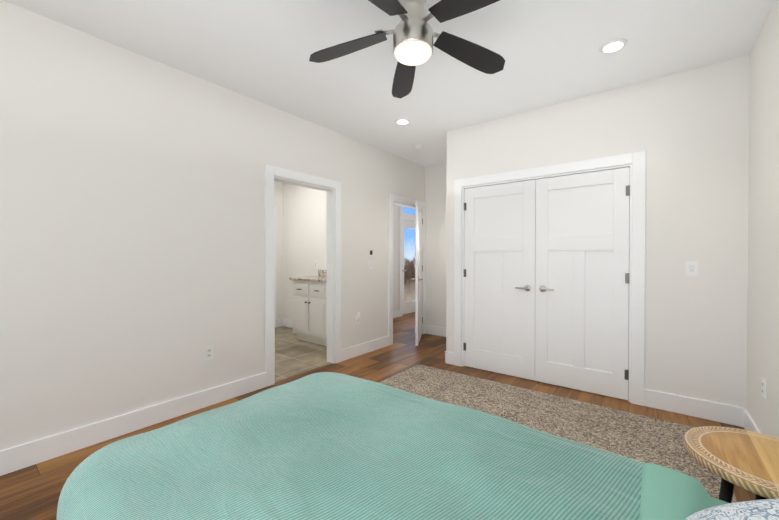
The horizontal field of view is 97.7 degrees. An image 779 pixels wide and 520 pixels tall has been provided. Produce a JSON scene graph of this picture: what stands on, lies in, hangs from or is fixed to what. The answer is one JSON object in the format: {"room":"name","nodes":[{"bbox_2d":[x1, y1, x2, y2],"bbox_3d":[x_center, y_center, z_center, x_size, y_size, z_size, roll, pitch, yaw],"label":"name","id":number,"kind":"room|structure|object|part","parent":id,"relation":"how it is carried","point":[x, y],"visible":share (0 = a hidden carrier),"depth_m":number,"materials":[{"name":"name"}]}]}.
{"room":"bedroom","nodes":[
{"label":"bedroom","id":0,"kind":"room"},
{"bbox_2d":[0,0,424,450],"bbox_3d":[-0.803,-0.144,3.840,0.120,2.700,9.140,0,1,38],"label":"wall","id":1,"kind":"structure","parent":0,"point":[132,230],"depth_m":2.44,"materials":[{"name":"white paint"}]},
{"bbox_2d":[0,372,265,475],"bbox_3d":[-2.331,1.155,1.772,0.016,0.140,3.740,0,1,38],"label":"baseboard","id":2,"kind":"structure","parent":1,"relation":"attached to","point":[19,457],"depth_m":2.34,"materials":[{"name":"white wood"}]},
{"bbox_2d":[204,345,212,360],"bbox_3d":[-1.506,0.775,2.837,0.009,0.116,0.072,0,1,38],"label":"outlet","id":3,"kind":"object","parent":1,"relation":"attached to","point":[208,352],"visible":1,"depth_m":2.83,"materials":[{"name":"white plastic"}]},
{"bbox_2d":[264,164,340,386],"bbox_3d":[-0.934,0.148,3.673,0.160,2.120,0.990,0,1,38],"label":"door frame","id":4,"kind":"structure","parent":1,"relation":"attached to","point":[271,173],"depth_m":3.72,"materials":[{"name":"white wood"}]},
{"bbox_2d":[356,312,360,323],"bbox_3d":[-0.382,0.728,4.256,0.044,0.146,0.072,0,1,38],"label":"outlet","id":5,"kind":"object","parent":1,"relation":"attached to","point":[358,316],"visible":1,"depth_m":4.25,"materials":[{"name":"white plastic"}]},
{"bbox_2d":[341,336,388,361],"bbox_3d":[-0.295,1.131,4.395,0.016,0.140,0.920,0,1,38],"label":"baseboard","id":6,"kind":"structure","parent":1,"relation":"attached to","point":[360,349],"depth_m":4.34,"materials":[{"name":"white wood"}]},
{"bbox_2d":[369,260,372,268],"bbox_3d":[-0.240,0.061,4.456,0.016,0.116,0.072,0,1,38],"label":"light switch","id":7,"kind":"object","parent":1,"relation":"attached to","point":[370,264],"visible":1,"depth_m":4.45,"materials":[{"name":"white plastic"}]},
{"bbox_2d":[388,194,425,345],"bbox_3d":[0.233,0.134,5.178,0.160,2.120,0.980,0,1,38],"label":"door frame","id":8,"kind":"structure","parent":1,"relation":"attached to","point":[401,201],"depth_m":4.83,"materials":[{"name":"white wood"}]},
{"bbox_2d":[412,201,422,345],"bbox_3d":[0.442,0.187,5.078,0.147,2.000,0.769,0,1,10],"label":"entry door","id":9,"kind":"structure","parent":1,"relation":"in","point":[418,278],"depth_m":4.77,"materials":[{"name":"white wood"}]},
{"bbox_2d":[274,181,283,319],"bbox_3d":[-2.657,-0.156,5.202,0.120,2.700,2.320,0,1,38],"label":"wall","id":10,"kind":"structure","parent":0,"point":[278,195],"depth_m":6.02,"materials":[{"name":"white paint"}]},
{"bbox_2d":[274,206,275,327],"bbox_3d":[-2.292,0.129,5.561,0.020,2.116,0.990,0,1,38],"label":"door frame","id":11,"kind":"structure","parent":10,"relation":"attached to","point":[275,256],"depth_m":5.93,"materials":[{"name":"white wood"}]},
{"bbox_2d":[275,326,326,377],"bbox_3d":[-1.796,1.248,4.547,2.300,0.104,2.320,0,1,38],"label":"floor","id":12,"kind":"structure","parent":0,"point":[293,353],"depth_m":4.36,"materials":[{"name":"tile"}]},
{"bbox_2d":[289,270,326,345],"bbox_3d":[-0.841,0.677,4.895,1.195,1.030,0.581,0,1,38],"label":"bathroom vanity","id":13,"kind":"object","parent":12,"relation":"on","point":[309,308],"visible":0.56,"depth_m":4.81,"materials":[{"name":"white wood"}]},
{"bbox_2d":[289,270,326,281],"bbox_3d":[-0.838,0.229,4.896,1.195,0.135,0.570,0,1,38],"label":"countertop","id":14,"kind":"structure","parent":13,"relation":"on","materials":[{"name":"stone"}]},
{"bbox_2d":[283,183,326,319],"bbox_3d":[-1.048,-0.159,5.498,2.300,2.700,0.120,0,1,38],"label":"wall","id":15,"kind":"structure","parent":0,"point":[304,228],"depth_m":5.77,"materials":[{"name":"white paint"}]},
{"bbox_2d":[281,318,292,327],"bbox_3d":[-1.527,1.117,5.781,0.970,0.136,0.040,0,1,38],"label":"baseboard","id":16,"kind":"structure","parent":15,"relation":"attached to","point":[284,322],"depth_m":6.00,"materials":[{"name":"white wood"}]},
{"bbox_2d":[0,312,754,519],"bbox_3d":[0.126,1.263,3.132,4.950,0.100,9.140,0,1,38],"label":"floor","id":17,"kind":"structure","parent":0,"point":[32,492],"depth_m":2.88,"materials":[{"name":"brown wood"}]},
{"bbox_2d":[275,361,330,381],"bbox_3d":[-0.946,1.231,3.692,0.090,0.054,0.810,0,1,38],"label":"threshold","id":18,"kind":"object","parent":17,"relation":"on","point":[300,371],"visible":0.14,"depth_m":3.67,"materials":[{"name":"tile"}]},
{"bbox_2d":[378,364,736,502],"bbox_3d":[0.332,1.215,1.889,2.464,0.017,3.174,0,1,38],"label":"shag rug","id":19,"kind":"object","parent":17,"relation":"on","point":[642,438],"visible":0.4,"depth_m":2.59,"materials":[{"name":"beige carpet"}]},
{"bbox_2d":[57,372,778,519],"bbox_3d":[0.070,0.644,0.923,2.026,1.122,1.223,0,1,38],"label":"bed","id":20,"kind":"object","parent":19,"relation":"on","point":[327,446],"visible":1,"depth_m":0.99,"materials":[{"name":"teal fabric"}]},
{"bbox_2d":[685,498,778,519],"bbox_3d":[0.554,0.431,0.305,0.480,0.132,0.740,-31,-17,32],"label":"pillow","id":21,"kind":"object","parent":20,"relation":"on","point":[765,509],"depth_m":0.59,"materials":[{"name":"white fabric"}]},
{"bbox_2d":[683,426,778,502],"bbox_3d":[1.216,0.920,1.081,0.430,0.577,0.430,0,1,38],"label":"nightstand","id":22,"kind":"object","parent":19,"relation":"on","point":[747,460],"visible":1,"depth_m":1.10,"materials":[{"name":"brown wood"}]},
{"bbox_2d":[4,0,775,166],"bbox_3d":[-0.293,-1.540,3.432,6.010,0.100,9.140,0,1,38],"label":"ceiling","id":23,"kind":"structure","parent":0,"point":[548,51],"depth_m":2.39,"materials":[{"name":"white paint"}]},
{"bbox_2d":[395,118,409,123],"bbox_3d":[0.139,-1.486,3.654,0.164,0.012,0.164,0,1,38],"label":"recessed light","id":24,"kind":"object","parent":23,"relation":"in","point":[402,121],"visible":1,"depth_m":3.63,"materials":[{"name":"white plastic"}]},
{"bbox_2d":[309,0,504,98],"bbox_3d":[0.125,-1.301,1.857,1.197,0.349,1.180,0,1,38],"label":"ceiling fan","id":25,"kind":"object","parent":23,"relation":"hanging from","point":[413,33],"visible":1,"depth_m":1.91,"materials":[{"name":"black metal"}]},
{"bbox_3d":[-0.210,-1.245,1.984,0.563,0.108,0.148,0,1,13],"label":"blade","id":26,"kind":"part","parent":25,"relation":"part of","materials":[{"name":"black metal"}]},
{"bbox_3d":[-0.051,-1.241,1.602,0.148,0.108,0.563,0,1,31],"label":"blade","id":27,"kind":"part","parent":25,"relation":"part of","materials":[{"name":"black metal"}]},
{"bbox_3d":[0.104,-1.247,2.253,0.148,0.108,0.563,0,1,-5],"label":"blade","id":28,"kind":"part","parent":25,"relation":"part of","materials":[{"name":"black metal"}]},
{"bbox_3d":[0.361,-1.242,1.635,0.148,0.108,0.563,0,1,-41],"label":"blade","id":29,"kind":"part","parent":25,"relation":"part of","materials":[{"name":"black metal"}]},
{"bbox_3d":[0.456,-1.245,2.037,0.563,0.108,0.148,0,1,-23],"label":"blade","id":30,"kind":"part","parent":25,"relation":"part of","materials":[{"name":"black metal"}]},
{"bbox_2d":[412,145,422,149],"bbox_3d":[0.374,-1.482,4.497,0.144,0.035,0.144,0,1,38],"label":"smoke detector","id":31,"kind":"object","parent":23,"relation":"attached to","point":[417,147],"visible":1,"depth_m":4.45,"materials":[{"name":"white plastic"}]},
{"bbox_2d":[599,38,626,52],"bbox_3d":[1.543,-1.474,2.349,0.164,0.012,0.164,0,1,38],"label":"recessed light","id":32,"kind":"object","parent":23,"relation":"in","point":[613,45],"visible":1,"depth_m":2.33,"materials":[{"name":"white plastic"}]},
{"bbox_2d":[393,205,398,310],"bbox_3d":[-0.008,-0.172,6.887,0.120,2.700,3.350,0,1,38],"label":"wall","id":33,"kind":"structure","parent":0,"point":[395,257],"depth_m":6.97,"materials":[{"name":"white paint"}]},
{"bbox_2d":[393,310,399,317],"bbox_3d":[-0.386,1.114,6.300,0.016,0.140,1.940,0,1,38],"label":"baseboard","id":34,"kind":"structure","parent":33,"relation":"attached to","point":[396,313],"depth_m":6.95,"materials":[{"name":"white"}]},
{"bbox_2d":[399,206,414,316],"bbox_3d":[0.494,-0.102,7.518,0.140,2.550,1.080,0,1,38],"label":"door frame","id":35,"kind":"structure","parent":33,"relation":"attached to","point":[406,220],"depth_m":7.13,"materials":[{"name":"white wood"}]},
{"bbox_2d":[425,163,446,327],"bbox_3d":[1.062,-0.156,5.216,1.140,2.700,0.120,0,1,38],"label":"wall","id":36,"kind":"structure","parent":0,"point":[435,188],"depth_m":5.39,"materials":[{"name":"white paint"}]},
{"bbox_2d":[425,325,445,336],"bbox_3d":[0.964,1.124,5.223,0.990,0.140,0.026,0,1,38],"label":"baseboard","id":37,"kind":"structure","parent":36,"relation":"attached to","point":[433,330],"depth_m":5.39,"materials":[{"name":"white wood"}]},
{"bbox_2d":[446,55,749,407],"bbox_3d":[1.716,-0.138,3.228,2.570,2.700,0.120,0,1,38],"label":"wall","id":38,"kind":"structure","parent":0,"point":[687,131],"depth_m":2.70,"materials":[{"name":"white paint"}]},
{"bbox_2d":[444,351,453,364],"bbox_3d":[1.023,1.131,4.431,0.046,0.140,1.186,0,1,38],"label":"baseboard","id":39,"kind":"structure","parent":38,"relation":"attached to","point":[448,356],"depth_m":3.94,"materials":[{"name":"white wood"}]},
{"bbox_2d":[463,180,535,380],"bbox_3d":[1.135,0.200,3.607,0.771,2.000,0.091,0,1,38],"label":"closet door","id":40,"kind":"structure","parent":38,"relation":"in","point":[499,268],"depth_m":3.59,"materials":[{"name":"white wood"}]},
{"bbox_2d":[454,151,645,405],"bbox_3d":[1.470,0.150,3.408,1.745,2.120,0.140,0,1,38],"label":"door frame","id":41,"kind":"structure","parent":38,"relation":"attached to","point":[635,162],"depth_m":2.90,"materials":[{"name":"white wood"}]},
{"bbox_2d":[535,167,629,399],"bbox_3d":[1.746,0.205,3.133,0.771,2.000,0.091,0,1,38],"label":"closet door","id":42,"kind":"structure","parent":38,"relation":"in","point":[582,290],"depth_m":3.12,"materials":[{"name":"white wood"}]},
{"bbox_2d":[685,261,697,275],"bbox_3d":[2.353,0.067,2.649,0.072,0.116,0.016,0,1,38],"label":"light switch","id":43,"kind":"object","parent":38,"relation":"attached to","point":[691,268],"visible":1,"depth_m":2.65,"materials":[{"name":"white plastic"}]},
{"bbox_2d":[644,389,739,425],"bbox_3d":[2.352,1.147,2.660,0.575,0.140,0.016,0,1,38],"label":"baseboard","id":44,"kind":"structure","parent":38,"relation":"attached to","point":[723,413],"depth_m":2.64,"materials":[{"name":"white wood"}]},
{"bbox_2d":[746,0,778,437],"bbox_3d":[0.939,-0.111,0.229,0.120,2.700,5.570,0,1,38],"label":"wall","id":45,"kind":"structure","parent":0,"point":[763,291],"depth_m":2.10,"materials":[{"name":"white paint"}]},
{"bbox_2d":[740,407,760,432],"bbox_3d":[0.922,1.168,0.330,0.016,0.140,5.450,0,1,38],"label":"baseboard","id":46,"kind":"structure","parent":45,"relation":"attached to","point":[746,421],"depth_m":2.40,"materials":[{"name":"white wood"}]},
{"bbox_2d":[762,377,765,398],"bbox_3d":[2.289,0.782,2.082,0.009,0.116,0.072,0,1,38],"label":"outlet","id":47,"kind":"object","parent":45,"relation":"attached to","point":[764,387],"visible":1,"depth_m":2.07,"materials":[{"name":"white plastic"}]},
{"label":"outside","id":48,"kind":"structure","parent":0,"visible":0},
{"bbox_2d":[403,207,414,301],"bbox_3d":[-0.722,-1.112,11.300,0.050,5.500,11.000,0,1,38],"label":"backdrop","id":49,"kind":"structure","parent":48,"point":[409,262],"depth_m":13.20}
]}

